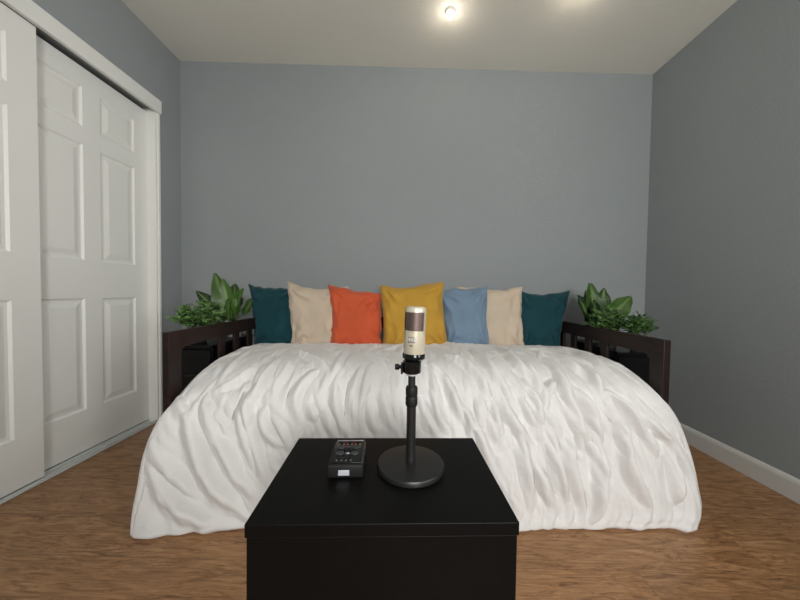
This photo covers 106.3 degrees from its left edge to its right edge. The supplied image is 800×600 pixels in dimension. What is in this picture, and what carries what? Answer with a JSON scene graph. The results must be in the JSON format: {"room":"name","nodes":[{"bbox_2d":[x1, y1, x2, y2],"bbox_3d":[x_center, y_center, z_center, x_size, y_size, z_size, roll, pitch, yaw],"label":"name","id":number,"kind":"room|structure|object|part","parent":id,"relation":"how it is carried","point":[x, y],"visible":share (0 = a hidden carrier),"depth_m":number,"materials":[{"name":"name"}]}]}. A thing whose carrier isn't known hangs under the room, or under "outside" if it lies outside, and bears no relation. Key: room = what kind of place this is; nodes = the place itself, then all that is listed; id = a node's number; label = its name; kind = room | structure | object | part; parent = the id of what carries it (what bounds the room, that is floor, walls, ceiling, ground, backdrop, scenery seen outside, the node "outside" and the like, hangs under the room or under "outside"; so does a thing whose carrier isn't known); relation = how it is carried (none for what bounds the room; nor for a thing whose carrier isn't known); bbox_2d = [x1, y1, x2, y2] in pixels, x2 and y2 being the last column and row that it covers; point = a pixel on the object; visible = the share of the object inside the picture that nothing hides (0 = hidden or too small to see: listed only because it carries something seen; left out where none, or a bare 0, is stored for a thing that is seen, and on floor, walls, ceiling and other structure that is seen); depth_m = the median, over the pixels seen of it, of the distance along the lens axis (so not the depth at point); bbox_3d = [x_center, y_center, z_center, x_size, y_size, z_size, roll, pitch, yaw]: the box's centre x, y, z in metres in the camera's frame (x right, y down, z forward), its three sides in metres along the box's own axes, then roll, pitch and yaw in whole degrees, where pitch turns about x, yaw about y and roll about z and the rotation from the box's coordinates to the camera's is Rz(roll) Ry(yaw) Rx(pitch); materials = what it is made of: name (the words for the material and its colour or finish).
{"room":"bedroom","nodes":[
{"label":"bedroom","id":0,"kind":"room"},
{"bbox_2d":[0,0,181,398],"bbox_3d":[-1.674,-0.421,0.327,0.100,2.550,3.720,1,2,1],"label":"wall","id":1,"kind":"structure","parent":0,"point":[109,27],"depth_m":1.92,"materials":[{"name":"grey paint"}]},
{"bbox_2d":[0,2,44,497],"bbox_3d":[-1.641,-0.189,1.009,0.034,2.010,0.682,1,2,1],"label":"door","id":2,"kind":"structure","parent":1,"relation":"in","point":[21,372],"depth_m":1.27,"materials":[{"name":"white paint"}]},
{"bbox_2d":[0,419,156,504],"bbox_3d":[-1.669,0.819,1.343,0.102,0.016,1.305,1,2,1],"label":"trim","id":3,"kind":"structure","parent":1,"relation":"attached to","point":[63,466],"depth_m":1.54,"materials":[{"name":"white wood"}]},
{"bbox_2d":[0,0,161,114],"bbox_3d":[-1.587,-1.240,1.263,0.022,0.084,1.417,1,2,1],"label":"trim","id":4,"kind":"structure","parent":1,"relation":"attached to","point":[28,9],"depth_m":1.48,"materials":[{"name":"white paint"}]},
{"bbox_2d":[36,35,148,469],"bbox_3d":[-1.679,-0.206,1.627,0.034,2.010,0.682,1,2,1],"label":"door","id":5,"kind":"structure","parent":1,"relation":"in","point":[92,137],"depth_m":1.60,"materials":[{"name":"white paint"}]},
{"bbox_2d":[143,109,159,420],"bbox_3d":[-1.648,-0.215,1.978,0.103,2.050,0.020,1,2,1],"label":"trim","id":6,"kind":"structure","parent":1,"relation":"attached to","point":[151,116],"depth_m":1.97,"materials":[{"name":"white paint"}]},
{"bbox_2d":[157,113,162,416],"bbox_3d":[-1.593,-0.203,1.990,0.012,2.027,0.016,1,2,1],"label":"trim","id":7,"kind":"structure","parent":1,"relation":"attached to","point":[158,115],"depth_m":1.98,"materials":[{"name":"white paint"}]},
{"bbox_2d":[0,423,799,599],"bbox_3d":[-0.293,0.922,0.340,4.197,0.100,3.920,1,2,1],"label":"floor","id":8,"kind":"structure","parent":0,"point":[67,536],"depth_m":1.02,"materials":[{"name":"laminate"}]},
{"bbox_2d":[181,334,252,390],"bbox_3d":[-1.073,0.526,1.758,0.206,0.595,0.434,1,2,1],"label":"storage cabinet","id":9,"kind":"object","parent":8,"relation":"on","point":[196,357],"visible":0.22,"depth_m":1.55,"materials":[{"name":"black wood"}]},
{"bbox_2d":[164,300,225,342],"bbox_3d":[-1.104,0.114,1.651,0.273,0.232,0.198,1,2,13],"label":"bushy plant","id":10,"kind":"object","parent":9,"relation":"on","point":[205,315],"visible":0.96,"depth_m":1.62,"materials":[{"name":"green plant"}]},
{"bbox_3d":[-1.075,0.388,1.554,0.188,0.262,0.015,1,2,1],"label":"drawer","id":11,"kind":"part","parent":9,"relation":"part of","materials":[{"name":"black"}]},
{"bbox_2d":[196,273,252,336],"bbox_3d":[-1.102,0.028,1.885,0.308,0.392,0.254,1,2,1],"label":"leafy plant","id":12,"kind":"object","parent":9,"relation":"on","point":[228,298],"visible":0.68,"depth_m":1.82,"materials":[{"name":"green plant"}]},
{"bbox_2d":[244,438,518,599],"bbox_3d":[-0.034,0.613,0.634,0.445,0.510,0.285,1,2,-2],"label":"nightstand","id":13,"kind":"object","parent":8,"relation":"on","point":[311,535],"visible":0.99,"depth_m":0.49,"materials":[{"name":"black wood"}]},
{"bbox_2d":[327,440,365,477],"bbox_3d":[-0.111,0.340,0.649,0.074,0.032,0.100,1,2,-3],"label":"recorder","id":14,"kind":"object","parent":13,"relation":"on","point":[347,459],"visible":1,"depth_m":0.62,"materials":[{"name":"black plastic"}]},
{"bbox_3d":[-0.113,0.328,0.650,0.062,0.002,0.088,1,2,-3],"label":"plate","id":15,"kind":"part","parent":14,"relation":"part of","materials":[{"name":"black plastic"}]},
{"bbox_3d":[-0.079,0.329,0.652,0.004,0.001,0.090,1,2,-3],"label":"trim","id":16,"kind":"part","parent":14,"relation":"part of","materials":[{"name":"grey plastic"}]},
{"bbox_3d":[-0.030,0.622,0.504,0.440,0.474,0.018,1,2,-2],"label":"drawer","id":17,"kind":"part","parent":13,"relation":"part of","materials":[{"name":"black wood"}]},
{"bbox_2d":[377,359,443,487],"bbox_3d":[0.024,0.243,0.638,0.142,0.230,0.142,1,2,1],"label":"microphone stand","id":18,"kind":"object","parent":13,"relation":"on","point":[409,465],"visible":0.98,"depth_m":0.63,"materials":[{"name":"black metal"}]},
{"bbox_3d":[-0.002,0.141,0.632,0.017,0.013,0.013,1,2,1],"label":"knob","id":19,"kind":"part","parent":18,"relation":"part of","materials":[{"name":"black"}]},
{"bbox_2d":[402,306,425,361],"bbox_3d":[0.031,0.071,0.634,0.048,0.115,0.048,3,1,19],"label":"microphone","id":20,"kind":"object","parent":18,"relation":"on","point":[415,316],"visible":1,"depth_m":0.61,"materials":[{"name":"beige metal"}]},
{"bbox_2d":[405,312,423,330],"bbox_3d":[0.032,0.044,0.634,0.042,0.038,0.042,3,1,19],"label":"grille","id":21,"kind":"object","parent":20,"relation":"attached to","point":[414,321],"depth_m":0.61,"materials":[{"name":"brown metal"}]},
{"bbox_3d":[0.052,0.045,0.627,0.002,0.038,0.015,3,1,19],"label":"frame","id":22,"kind":"part","parent":20,"relation":"part of","materials":[{"name":"beige metal"}]},
{"bbox_2d":[162,317,670,412],"bbox_3d":[0.056,0.487,1.685,2.043,0.707,0.945,1,2,1],"label":"daybed","id":23,"kind":"object","parent":8,"relation":"on","point":[658,350],"visible":0.12,"depth_m":1.32,"materials":[{"name":"brown wood"}]},
{"bbox_3d":[-0.959,0.485,1.265,0.028,0.707,0.070,1,2,1],"label":"post","id":24,"kind":"part","parent":23,"relation":"part of","materials":[{"name":"brown wood"}]},
{"bbox_3d":[-0.947,0.170,1.694,0.024,0.100,0.803,1,2,1],"label":"rail","id":25,"kind":"part","parent":23,"relation":"part of","materials":[{"name":"brown wood"}]},
{"bbox_3d":[1.067,0.197,1.661,0.024,0.100,0.803,1,2,1],"label":"rail","id":26,"kind":"part","parent":23,"relation":"part of","materials":[{"name":"brown wood"}]},
{"bbox_3d":[1.056,0.512,1.232,0.028,0.707,0.070,1,2,1],"label":"post","id":27,"kind":"part","parent":23,"relation":"part of","materials":[{"name":"brown wood"}]},
{"bbox_2d":[577,339,648,384],"bbox_3d":[1.196,0.557,1.720,0.206,0.595,0.434,1,2,1],"label":"storage cabinet","id":28,"kind":"object","parent":8,"relation":"on","point":[636,362],"visible":0.08,"depth_m":1.51,"materials":[{"name":"black wood"}]},
{"bbox_2d":[577,283,632,342],"bbox_3d":[1.215,0.077,1.841,0.321,0.358,0.245,1,2,1],"label":"leafy plant","id":29,"kind":"object","parent":28,"relation":"on","point":[592,299],"visible":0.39,"depth_m":1.79,"materials":[{"name":"green plant"}]},
{"bbox_2d":[584,304,626,348],"bbox_3d":[1.138,0.142,1.647,0.273,0.236,0.174,1,2,1],"label":"bushy plant","id":30,"kind":"object","parent":28,"relation":"on","point":[608,321],"visible":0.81,"depth_m":1.62,"materials":[{"name":"green plant"}]},
{"bbox_3d":[1.144,0.233,1.648,0.094,0.055,0.094,1,2,1],"label":"pot","id":31,"kind":"part","parent":30,"relation":"part of","materials":[{"name":"grey"}]},
{"bbox_3d":[1.195,0.419,1.516,0.188,0.262,0.015,1,2,1],"label":"drawer","id":32,"kind":"part","parent":28,"relation":"part of","materials":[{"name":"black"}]},
{"bbox_2d":[621,311,659,351],"bbox_3d":[1.238,0.161,1.557,0.198,0.205,0.120,1,2,1],"label":"bushy plant","id":33,"kind":"object","parent":28,"relation":"on","point":[634,324],"visible":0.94,"depth_m":1.54,"materials":[{"name":"green plant"}]},
{"bbox_2d":[180,61,652,346],"bbox_3d":[0.081,-0.449,2.208,3.547,2.550,0.100,1,2,1],"label":"wall","id":34,"kind":"structure","parent":0,"point":[360,178],"depth_m":2.15,"materials":[{"name":"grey paint"}]},
{"bbox_2d":[121,0,736,74],"bbox_3d":[0.065,-1.646,0.265,3.547,0.199,3.920,1,2,1],"label":"ceiling","id":35,"kind":"structure","parent":0,"point":[580,36],"depth_m":1.82,"materials":[{"name":"paint"}]},
{"bbox_2d":[445,7,454,19],"bbox_3d":[0.282,-1.605,1.688,0.052,0.042,0.052,1,2,1],"label":"ceiling light","id":36,"kind":"object","parent":35,"relation":"attached to","point":[450,11],"visible":1,"depth_m":1.68,"materials":[{"name":"white paint"}]},
{"bbox_3d":[0.282,-1.598,1.688,0.031,0.028,0.031,1,2,1],"label":"bulb","id":37,"kind":"part","parent":36,"relation":"part of","materials":[{"name":"white glass"}]},
{"bbox_2d":[644,0,799,478],"bbox_3d":[1.772,-0.374,0.270,0.100,2.550,3.720,1,2,1],"label":"wall","id":38,"kind":"structure","parent":0,"point":[722,284],"depth_m":1.57,"materials":[{"name":"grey paint"}]},
{"bbox_2d":[679,422,799,503],"bbox_3d":[1.699,0.850,0.297,0.013,0.099,3.706,1,2,1],"label":"baseboard","id":39,"kind":"structure","parent":38,"relation":"attached to","point":[777,480],"depth_m":1.48,"materials":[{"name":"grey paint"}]},
{"bbox_3d":[0.059,0.477,1.688,1.945,0.198,0.790,1,2,1],"label":"mattress","id":40,"kind":"object","parent":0,"visible":0},
{"bbox_2d":[288,281,348,343],"bbox_3d":[-0.542,0.112,1.934,0.408,0.463,0.180,1,2,1],"label":"throw pillow","id":41,"kind":"object","parent":40,"relation":"on","point":[310,308],"visible":0.61,"depth_m":1.89,"materials":[{"name":"beige fabric"}]},
{"bbox_2d":[328,284,381,343],"bbox_3d":[-0.279,0.120,1.881,0.372,0.438,0.177,1,2,1],"label":"throw pillow","id":42,"kind":"object","parent":40,"relation":"on","point":[356,316],"visible":0.86,"depth_m":1.83,"materials":[{"name":"orange fabric"}]},
{"bbox_2d":[130,341,701,538],"bbox_3d":[0.103,0.539,1.534,2.186,0.617,1.021,1,2,1],"label":"duvet","id":43,"kind":"object","parent":40,"relation":"on","point":[571,438],"visible":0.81,"depth_m":1.17,"materials":[{"name":"white fabric"}]},
{"bbox_2d":[248,284,291,343],"bbox_3d":[-0.843,0.110,1.976,0.374,0.433,0.171,1,2,1],"label":"throw pillow","id":44,"kind":"object","parent":43,"relation":"on","point":[271,313],"visible":0.69,"depth_m":1.94,"materials":[{"name":"teal fabric"}]},
{"bbox_2d":[380,281,446,344],"bbox_3d":[0.088,0.108,1.859,0.435,0.456,0.170,1,2,1],"label":"throw pillow","id":45,"kind":"object","parent":43,"relation":"on","point":[395,301],"visible":0.7,"depth_m":1.82,"materials":[{"name":"yellow fabric"}]},
{"bbox_2d":[443,285,488,343],"bbox_3d":[0.405,0.121,1.900,0.317,0.444,0.152,1,2,1],"label":"throw pillow","id":46,"kind":"object","parent":43,"relation":"on","point":[465,311],"visible":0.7,"depth_m":1.86,"materials":[{"name":"blue fabric"}]},
{"bbox_2d":[521,290,569,345],"bbox_3d":[0.954,0.142,1.987,0.369,0.416,0.157,1,2,1],"label":"throw pillow","id":47,"kind":"object","parent":43,"relation":"on","point":[542,315],"visible":0.78,"depth_m":1.94,"materials":[{"name":"teal fabric"}]},
{"bbox_2d":[457,287,523,345],"bbox_3d":[0.596,0.133,1.969,0.439,0.446,0.166,1,2,1],"label":"throw pillow","id":48,"kind":"object","parent":40,"relation":"on","point":[504,308],"visible":0.45,"depth_m":1.92,"materials":[{"name":"beige fabric"}]}
]}

